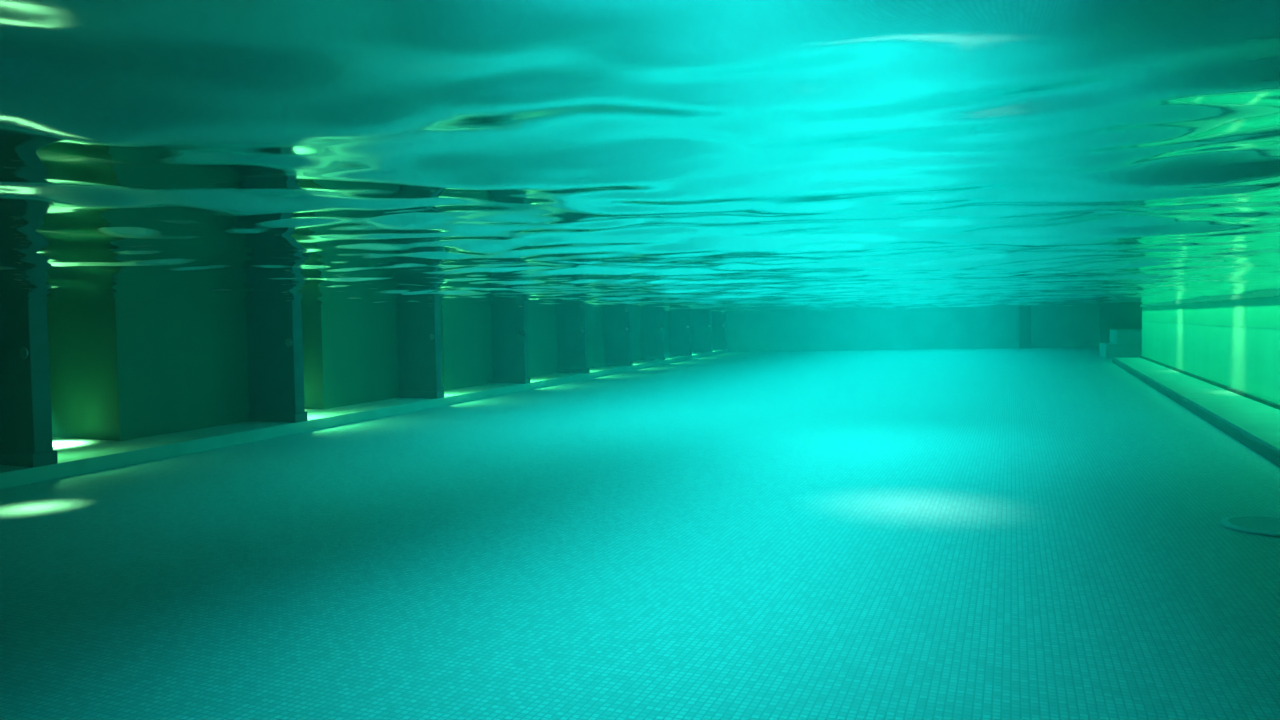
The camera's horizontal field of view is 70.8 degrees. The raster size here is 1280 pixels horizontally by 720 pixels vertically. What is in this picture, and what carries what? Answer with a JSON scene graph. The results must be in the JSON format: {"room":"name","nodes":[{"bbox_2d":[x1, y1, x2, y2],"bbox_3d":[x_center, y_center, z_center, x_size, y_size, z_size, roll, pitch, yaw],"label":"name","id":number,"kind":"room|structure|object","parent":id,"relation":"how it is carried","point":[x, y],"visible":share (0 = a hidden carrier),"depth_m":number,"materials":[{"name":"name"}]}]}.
{"room":"underwater swimming pool","nodes":[
{"label":"underwater swimming pool","id":0,"kind":"room"},
{"bbox_2d":[47,306,692,440],"bbox_3d":[-4.021,-0.289,14.968,7.140,1.450,31.400,0,3,22],"label":"wall","id":1,"kind":"structure","parent":0,"point":[118,373],"depth_m":8.27,"materials":[{"name":"green paint"}]},
{"bbox_2d":[0,347,1279,719],"bbox_3d":[2.788,0.390,15.925,19.000,0.200,38.500,0,3,22],"label":"floor","id":2,"kind":"structure","parent":0,"point":[997,533],"depth_m":3.81,"materials":[{"name":"teal tile"}]},
{"bbox_2d":[0,349,728,488],"bbox_3d":[-2.347,0.388,14.309,1.592,0.100,31.716,0,3,17],"label":"kerb","id":3,"kind":"object","parent":2,"relation":"on","point":[75,456],"visible":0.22,"depth_m":7.93,"materials":[{"name":"concrete"}]},
{"bbox_2d":[0,302,57,466],"bbox_3d":[-4.284,0.055,6.147,0.600,1.311,0.180,0,3,22],"label":"pier","id":4,"kind":"object","parent":3,"relation":"on","point":[26,440],"visible":0.94,"depth_m":6.04,"materials":[{"name":"concrete"}]},
{"bbox_2d":[247,307,307,422],"bbox_3d":[-3.518,-0.064,8.695,0.600,1.311,0.180,0,3,22],"label":"pier","id":5,"kind":"object","parent":3,"relation":"on","point":[274,335],"visible":0.89,"depth_m":8.62,"materials":[{"name":"teal concrete"}]},
{"bbox_2d":[397,310,443,398],"bbox_3d":[-2.753,-0.182,11.243,0.600,1.311,0.180,0,3,22],"label":"pier","id":6,"kind":"object","parent":3,"relation":"on","point":[418,331],"visible":0.89,"depth_m":11.17,"materials":[{"name":"teal concrete"}]},
{"bbox_2d":[491,311,529,383],"bbox_3d":[-1.987,-0.301,13.791,0.600,1.311,0.180,0,3,22],"label":"pier","id":7,"kind":"object","parent":3,"relation":"on","point":[510,360],"visible":0.91,"depth_m":13.72,"materials":[{"name":"teal concrete"}]},
{"bbox_2d":[557,312,589,372],"bbox_3d":[-1.221,-0.420,16.339,0.600,1.311,0.180,0,3,22],"label":"pier","id":8,"kind":"object","parent":3,"relation":"on","point":[572,327],"visible":0.94,"depth_m":16.27,"materials":[{"name":"teal concrete"}]},
{"bbox_2d":[604,313,632,365],"bbox_3d":[-0.456,-0.539,18.887,0.600,1.311,0.180,0,3,22],"label":"pier","id":9,"kind":"object","parent":3,"relation":"on","point":[617,326],"visible":0.88,"depth_m":18.82,"materials":[{"name":"teal concrete"}]},
{"bbox_2d":[641,314,665,359],"bbox_3d":[0.310,-0.658,21.435,0.600,1.311,0.180,0,3,22],"label":"pier","id":10,"kind":"object","parent":3,"relation":"on","point":[652,325],"visible":0.85,"depth_m":21.37,"materials":[{"name":"teal concrete"}]},
{"bbox_2d":[669,314,691,355],"bbox_3d":[1.075,-0.776,23.983,0.600,1.311,0.180,0,3,22],"label":"pier","id":11,"kind":"object","parent":3,"relation":"on","point":[679,325],"visible":0.87,"depth_m":23.91,"materials":[{"name":"teal concrete"}]},
{"bbox_2d":[692,314,712,351],"bbox_3d":[1.841,-0.895,26.531,0.600,1.311,0.180,0,3,22],"label":"pier","id":12,"kind":"object","parent":3,"relation":"on","point":[701,324],"visible":0.84,"depth_m":26.46,"materials":[{"name":"teal concrete"}]},
{"bbox_2d":[712,315,726,349],"bbox_3d":[2.442,-0.989,28.531,0.600,1.311,0.180,0,3,22],"label":"pier","id":13,"kind":"object","parent":3,"relation":"on","point":[718,321],"visible":0.67,"depth_m":28.43,"materials":[{"name":"teal concrete"}]},
{"bbox_2d":[0,0,1279,314],"bbox_3d":[2.745,-0.268,15.804,18.810,1.326,38.202,0,3,22],"label":"pool water","id":14,"kind":"object","parent":2,"relation":"on","point":[669,157],"visible":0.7,"depth_m":1.07,"materials":[{"name":"teal liquid"}]},
{"bbox_2d":[1099,329,1141,357],"bbox_3d":[12.222,-0.389,20.926,2.620,0.640,1.600,0,3,22],"label":"steps","id":15,"kind":"structure","parent":2,"relation":"on","point":[1124,343],"depth_m":20.56,"materials":[{"name":"stone"}]},
{"bbox_2d":[1113,358,1279,453],"bbox_3d":[5.220,0.552,7.564,0.727,0.100,24.716,0,3,23],"label":"kerb","id":16,"kind":"object","parent":2,"relation":"on","point":[1259,421],"visible":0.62,"depth_m":9.05,"materials":[{"name":"stone"}]},
{"bbox_2d":[1112,359,1279,466],"bbox_3d":[4.966,0.567,7.670,0.020,0.070,24.708,0,3,24],"label":"joint","id":17,"kind":"object","parent":16,"relation":"attached to","point":[1274,457],"visible":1,"depth_m":7.86,"materials":[{"name":"teal tile"}]},
{"bbox_2d":[1220,516,1279,536],"bbox_3d":[2.938,0.771,4.185,0.410,0.016,0.410,0,3,22],"label":"drain cover","id":18,"kind":"object","parent":2,"relation":"on","point":[1259,525],"visible":1,"depth_m":4.20,"materials":[{"name":"green plastic"}]},
{"bbox_2d":[1230,517,1279,531],"bbox_3d":[2.938,0.769,4.185,0.320,0.008,0.296,0,3,22],"label":"grille","id":19,"kind":"object","parent":18,"relation":"attached to","point":[1243,524],"depth_m":4.20,"materials":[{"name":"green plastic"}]},
{"bbox_2d":[726,309,1098,351],"bbox_3d":[8.047,-1.052,28.656,20.262,1.450,0.378,-1,2,3],"label":"wall","id":20,"kind":"structure","parent":0,"point":[1062,328],"depth_m":28.45,"materials":[{"name":"teal paint"}]},
{"bbox_2d":[1019,310,1030,347],"bbox_3d":[12.055,-1.085,28.170,0.413,1.430,0.151,-1,2,3],"label":"pilaster","id":21,"kind":"object","parent":20,"relation":"attached to","point":[1024,315],"visible":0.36,"depth_m":28.10,"materials":[{"name":"teal tile"}]},
{"bbox_2d":[1099,307,1141,353],"bbox_3d":[13.392,-0.852,21.882,3.950,1.450,0.300,0,3,22],"label":"wall","id":22,"kind":"structure","parent":0,"point":[1110,318],"depth_m":22.35,"materials":[{"name":"teal tile"}]},
{"bbox_2d":[1142,322,1279,404],"bbox_3d":[5.750,-0.124,7.366,0.400,1.450,24.810,0,3,23],"label":"wall","id":23,"kind":"structure","parent":0,"point":[1247,360],"depth_m":10.93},
{"bbox_2d":[1140,356,1279,409],"bbox_3d":[5.543,0.485,7.427,0.045,0.035,24.704,0,3,23],"label":"joint","id":24,"kind":"object","parent":23,"relation":"attached to","point":[1255,398],"visible":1,"depth_m":10.76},
{"bbox_2d":[1140,290,1279,306],"bbox_3d":[5.544,-0.613,7.417,0.040,0.130,24.784,0,3,23],"label":"groove","id":25,"kind":"object","parent":23,"relation":"attached to","point":[1273,293],"visible":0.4,"depth_m":10.79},
{"bbox_2d":[1142,296,1279,328],"bbox_3d":[5.558,-0.543,7.415,0.012,0.610,24.784,0,3,23],"label":"band","id":26,"kind":"object","parent":23,"relation":"attached to","point":[1264,312],"visible":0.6,"depth_m":10.87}
]}

